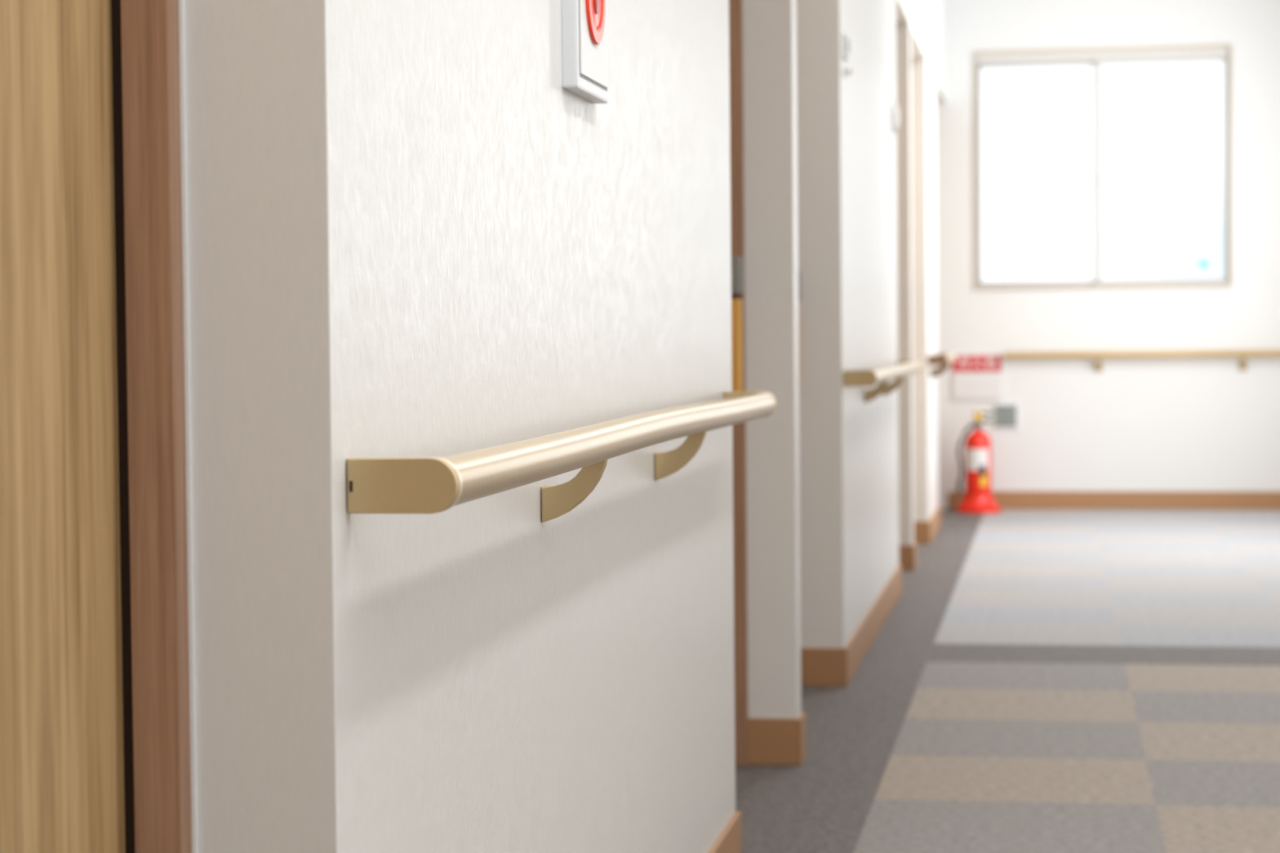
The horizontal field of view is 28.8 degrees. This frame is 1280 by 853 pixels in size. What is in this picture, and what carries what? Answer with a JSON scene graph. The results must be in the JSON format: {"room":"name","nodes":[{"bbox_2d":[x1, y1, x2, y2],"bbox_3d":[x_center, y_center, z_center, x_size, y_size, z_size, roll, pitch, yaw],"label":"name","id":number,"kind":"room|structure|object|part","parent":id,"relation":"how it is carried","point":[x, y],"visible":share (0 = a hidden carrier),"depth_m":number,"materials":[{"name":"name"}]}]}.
{"room":"hospital interior","nodes":[
{"label":"hospital interior","id":0,"kind":"room"},
{"bbox_2d":[184,0,735,852],"bbox_3d":[-0.180,-0.575,2.958,0.280,2.700,2.305,0,2,9],"label":"wall","id":1,"kind":"structure","parent":0,"point":[408,237],"depth_m":2.18,"materials":[{"name":"white paint"}]},
{"bbox_2d":[111,0,134,852],"bbox_3d":[-0.426,-0.182,1.838,0.108,2.000,0.012,0,2,9],"label":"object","id":2,"kind":"structure","parent":1,"relation":"attached to","point":[115,4],"depth_m":1.83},
{"bbox_2d":[120,0,191,852],"bbox_3d":[-0.356,-0.182,1.819,0.036,2.000,0.027,0,2,9],"label":"trim","id":3,"kind":"structure","parent":1,"relation":"attached to","point":[150,60],"depth_m":1.81,"materials":[{"name":"brown wood"}]},
{"bbox_2d":[177,0,198,852],"bbox_3d":[-0.335,-0.231,1.825,0.004,1.904,0.005,0,2,9],"label":"trim","id":4,"kind":"structure","parent":1,"relation":"attached to","point":[180,2],"depth_m":1.83,"materials":[{"name":"white plastic"}]},
{"bbox_2d":[346,391,777,522],"bbox_3d":[0.001,0.033,2.917,0.084,0.104,2.171,0,2,9],"label":"handrail","id":5,"kind":"object","parent":1,"relation":"attached to","point":[431,485],"visible":1,"depth_m":2.23,"materials":[{"name":"beige wood"}]},
{"bbox_2d":[560,0,608,103],"bbox_3d":[-0.058,-0.476,2.767,0.025,0.215,0.192,0,2,9],"label":"box","id":6,"kind":"object","parent":1,"relation":"attached to","point":[584,36],"visible":1,"depth_m":2.72,"materials":[{"name":"white plastic"}]},
{"bbox_3d":[-0.052,-0.476,2.766,0.002,0.183,0.162,0,2,9],"label":"panel","id":7,"kind":"part","parent":6,"relation":"part of","materials":[{"name":"white plastic"}]},
{"bbox_2d":[708,811,741,852],"bbox_3d":[-0.026,0.726,2.976,0.009,0.095,2.314,0,2,9],"label":"baseboard","id":8,"kind":"structure","parent":1,"relation":"attached to","point":[729,841],"depth_m":4.00,"materials":[{"name":"brown wood"}]},
{"bbox_2d":[742,0,800,719],"bbox_3d":[0.179,-0.656,5.124,0.280,2.700,0.090,0,2,9],"label":"wall","id":9,"kind":"structure","parent":0,"point":[769,26],"depth_m":5.08,"materials":[{"name":"white paint"}]},
{"bbox_2d":[728,0,748,765],"bbox_3d":[0.190,-0.304,5.076,0.046,2.000,0.027,0,2,9],"label":"trim","id":10,"kind":"structure","parent":9,"relation":"attached to","point":[735,6],"depth_m":5.07,"materials":[{"name":"brown wood"}]},
{"bbox_2d":[747,718,796,765],"bbox_3d":[0.267,0.647,5.108,0.110,0.095,0.009,0,2,9],"label":"baseboard","id":11,"kind":"structure","parent":9,"relation":"attached to","point":[771,741],"depth_m":5.10,"materials":[{"name":"brown wood"}]},
{"bbox_2d":[796,712,805,765],"bbox_3d":[0.333,0.645,5.143,0.009,0.095,0.099,0,2,9],"label":"baseboard","id":12,"kind":"structure","parent":9,"relation":"attached to","point":[801,721],"depth_m":5.10,"materials":[{"name":"brown wood"}]},
{"bbox_2d":[795,0,946,648],"bbox_3d":[0.883,-0.815,9.368,0.280,2.700,6.380,0,2,9],"label":"wall","id":13,"kind":"structure","parent":0,"point":[846,142],"depth_m":6.70,"materials":[{"name":"white paint"}]},
{"bbox_2d":[800,648,844,686],"bbox_3d":[0.457,0.604,6.252,0.110,0.095,0.009,0,2,9],"label":"baseboard","id":14,"kind":"structure","parent":13,"relation":"attached to","point":[819,666],"depth_m":6.25,"materials":[{"name":"brown wood"}]},
{"bbox_2d":[842,32,852,77],"bbox_3d":[0.527,-0.939,6.308,0.022,0.106,0.100,0,2,9],"label":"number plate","id":15,"kind":"object","parent":13,"relation":"attached to","point":[846,42],"visible":1,"depth_m":6.28,"materials":[{"name":"white plastic"}]},
{"bbox_2d":[843,564,902,686],"bbox_3d":[0.702,0.562,7.366,0.009,0.095,2.289,0,2,9],"label":"baseboard","id":16,"kind":"structure","parent":13,"relation":"attached to","point":[860,642],"depth_m":7.04,"materials":[{"name":"brown wood"}]},
{"bbox_2d":[843,360,922,403],"bbox_3d":[0.732,-0.131,7.329,0.084,0.102,2.201,0,2,9],"label":"handrail","id":17,"kind":"object","parent":13,"relation":"attached to","point":[868,378],"visible":1,"depth_m":6.94,"materials":[{"name":"beige wood"}]},
{"bbox_2d":[891,100,899,133],"bbox_3d":[0.847,-1.025,8.240,0.022,0.110,0.110,0,2,9],"label":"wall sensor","id":18,"kind":"object","parent":13,"relation":"attached to","point":[895,110],"visible":1,"depth_m":8.20,"materials":[{"name":"white plastic"}]},
{"bbox_2d":[911,542,916,570],"bbox_3d":[1.029,0.488,9.338,0.009,0.095,0.129,0,2,9],"label":"baseboard","id":19,"kind":"structure","parent":13,"relation":"attached to","point":[913,546],"depth_m":9.28,"materials":[{"name":"brown wood"}]},
{"bbox_2d":[913,520,928,543],"bbox_3d":[1.156,0.446,10.471,0.110,0.095,0.009,0,2,9],"label":"baseboard","id":20,"kind":"structure","parent":13,"relation":"attached to","point":[920,527],"depth_m":10.46,"materials":[{"name":"brown wood"}]},
{"bbox_2d":[928,505,940,543],"bbox_3d":[1.297,0.427,10.954,0.009,0.095,1.009,0,2,9],"label":"baseboard","id":21,"kind":"structure","parent":13,"relation":"attached to","point":[934,522],"depth_m":10.83,"materials":[{"name":"brown wood"}]},
{"bbox_2d":[928,353,955,378],"bbox_3d":[1.330,-0.266,10.932,0.084,0.102,0.911,0,2,9],"label":"handrail","id":22,"kind":"object","parent":13,"relation":"attached to","point":[944,360],"visible":1,"depth_m":10.72,"materials":[{"name":"beige wood"}]},
{"bbox_2d":[895,0,913,545],"bbox_3d":[0.875,-0.814,9.319,0.280,2.700,0.120,0,2,9],"label":"wall","id":23,"kind":"structure","parent":0,"point":[904,132],"depth_m":9.25,"materials":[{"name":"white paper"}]},
{"bbox_2d":[898,545,911,570],"bbox_3d":[0.960,0.490,9.288,0.110,0.095,0.009,0,2,9],"label":"baseboard","id":24,"kind":"structure","parent":23,"relation":"attached to","point":[904,551],"depth_m":9.28,"materials":[{"name":"brown wood"}]},
{"bbox_2d":[735,508,1279,852],"bbox_3d":[1.122,0.749,4.762,2.450,0.100,15.900,0,2,9],"label":"floor","id":25,"kind":"structure","parent":0,"point":[1039,681],"depth_m":5.90,"materials":[{"name":"carpet"}]},
{"bbox_2d":[955,411,1001,513],"bbox_3d":[1.670,0.174,12.287,0.224,0.496,0.224,0,2,9],"label":"fire extinguisher","id":26,"kind":"object","parent":25,"relation":"on","point":[978,498],"visible":1,"depth_m":12.24,"materials":[{"name":"red metal"}]},
{"bbox_3d":[1.694,-0.062,12.274,0.097,0.021,0.016,0,2,9],"label":"squeeze lever","id":27,"kind":"part","parent":26,"relation":"part of","materials":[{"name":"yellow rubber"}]},
{"bbox_3d":[1.696,-0.030,12.275,0.089,0.026,0.016,0,2,9],"label":"carry handle","id":28,"kind":"part","parent":26,"relation":"part of","materials":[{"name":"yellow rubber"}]},
{"bbox_2d":[936,0,1279,508],"bbox_3d":[2.387,-0.939,12.421,2.450,2.700,0.140,0,2,9],"label":"wall","id":29,"kind":"structure","parent":0,"point":[1134,424],"depth_m":12.36,"materials":[{"name":"paint"}]},
{"bbox_2d":[973,53,977,286],"bbox_3d":[1.688,-1.284,12.512,0.013,1.160,0.142,0,2,9],"label":"trim","id":30,"kind":"structure","parent":29,"relation":"attached to","point":[975,55],"depth_m":12.45,"materials":[{"name":"beige wood"}]},
{"bbox_2d":[952,354,1001,399],"bbox_3d":[1.691,-0.247,12.483,0.246,0.225,0.014,0,2,9],"label":"fire extinguisher sign","id":31,"kind":"object","parent":29,"relation":"attached to","point":[975,377],"visible":0.99,"depth_m":12.48,"materials":[{"name":"paint"}]},
{"bbox_2d":[991,402,1020,429],"bbox_3d":[1.832,-0.053,12.469,0.142,0.135,0.012,0,2,9],"label":"wall outlet","id":32,"kind":"object","parent":29,"relation":"attached to","point":[1006,415],"visible":1,"depth_m":12.46,"materials":[{"name":"white plastic"}]},
{"bbox_2d":[976,47,1229,286],"bbox_3d":[2.301,-1.286,12.403,1.232,1.160,0.087,0,2,9],"label":"window","id":33,"kind":"structure","parent":29,"relation":"in","point":[1095,167],"depth_m":12.43,"materials":[{"name":"grey glass"}]},
{"bbox_3d":[1.704,-1.262,12.514,0.018,1.115,0.025,0,2,9],"label":"sash","id":34,"kind":"part","parent":33,"relation":"part of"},
{"bbox_3d":[1.986,-1.811,12.447,0.563,0.018,0.025,0,2,9],"label":"sash","id":35,"kind":"part","parent":33,"relation":"part of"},
{"bbox_3d":[1.996,-0.717,12.486,0.563,0.022,0.025,0,2,9],"label":"sash","id":36,"kind":"part","parent":33,"relation":"part of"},
{"bbox_3d":[2.280,-1.263,12.388,0.032,1.115,0.025,0,2,9],"label":"sash","id":37,"kind":"part","parent":33,"relation":"part of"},
{"bbox_3d":[2.587,-1.812,12.317,0.601,0.018,0.025,0,2,9],"label":"sash","id":38,"kind":"part","parent":33,"relation":"part of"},
{"bbox_3d":[2.597,-0.718,12.356,0.601,0.022,0.025,0,2,9],"label":"sash","id":39,"kind":"part","parent":33,"relation":"part of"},
{"bbox_3d":[2.897,-1.265,12.286,0.018,1.115,0.025,0,2,9],"label":"sash","id":40,"kind":"part","parent":33,"relation":"part of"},
{"bbox_2d":[973,44,1231,53],"bbox_3d":[2.297,-1.872,12.390,1.258,0.013,0.142,0,2,9],"label":"trim","id":41,"kind":"structure","parent":29,"relation":"attached to","point":[1210,45],"depth_m":12.32,"materials":[{"name":"beige wood"}]},
{"bbox_2d":[974,283,1232,288],"bbox_3d":[2.307,-0.700,12.427,1.258,0.013,0.152,0,2,9],"label":"trim","id":42,"kind":"structure","parent":29,"relation":"attached to","point":[1187,284],"depth_m":12.35,"materials":[{"name":"beige wood"}]},
{"bbox_2d":[948,491,1279,509],"bbox_3d":[2.521,0.367,12.372,1.960,0.090,0.009,0,2,9],"label":"baseboard","id":43,"kind":"structure","parent":29,"relation":"attached to","point":[1005,500],"depth_m":12.38,"materials":[{"name":"brown wood"}]},
{"bbox_2d":[1003,350,1279,371],"bbox_3d":[2.624,-0.324,12.294,1.645,0.102,0.077,0,2,9],"label":"handrail","id":44,"kind":"object","parent":29,"relation":"attached to","point":[1201,353],"visible":1,"depth_m":12.28,"materials":[{"name":"beige wood"}]},
{"bbox_2d":[1228,46,1231,283],"bbox_3d":[2.917,-1.288,12.309,0.013,1.160,0.142,0,2,9],"label":"trim","id":45,"kind":"structure","parent":29,"relation":"attached to","point":[1229,47],"depth_m":12.24,"materials":[{"name":"beige wood"}]},
{"bbox_3d":[0.080,-1.653,4.550,0.280,0.665,1.000,0,2,9],"label":"wall","id":46,"kind":"structure","parent":0,"visible":0},
{"bbox_2d":[730,256,743,391],"bbox_3d":[0.089,-0.288,4.604,0.094,1.988,0.948,0,2,9],"label":"door","id":47,"kind":"structure","parent":46,"relation":"in","point":[737,279],"depth_m":5.02,"materials":[{"name":"brown wood"}]},
{"bbox_3d":[0.192,-0.153,5.036,0.030,0.210,0.028,0,2,9],"label":"handle","id":48,"kind":"part","parent":47,"relation":"part of","materials":[{"name":"orange wood"}]},
{"bbox_3d":[0.264,-1.694,5.659,0.280,0.665,1.070,0,2,9],"label":"wall","id":49,"kind":"structure","parent":0,"visible":0},
{"bbox_2d":[798,271,800,389],"bbox_3d":[0.273,-0.330,5.713,0.094,1.988,1.018,0,2,9],"label":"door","id":50,"kind":"structure","parent":49,"relation":"in","point":[799,278],"depth_m":6.17,"materials":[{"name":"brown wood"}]},
{"bbox_3d":[0.381,-0.196,6.180,0.030,0.210,0.028,0,2,9],"label":"handle","id":51,"kind":"part","parent":50,"relation":"part of","materials":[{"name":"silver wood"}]},
{"bbox_3d":[-0.460,-1.531,1.289,0.280,0.665,1.005,0,2,9],"label":"wall","id":52,"kind":"structure","parent":0,"visible":0},
{"bbox_2d":[0,0,125,852],"bbox_3d":[-0.479,-0.166,1.348,0.038,1.988,0.952,0,2,9],"label":"door","id":53,"kind":"structure","parent":52,"relation":"in","point":[62,788],"depth_m":1.71,"materials":[{"name":"brown wood"}]}
]}

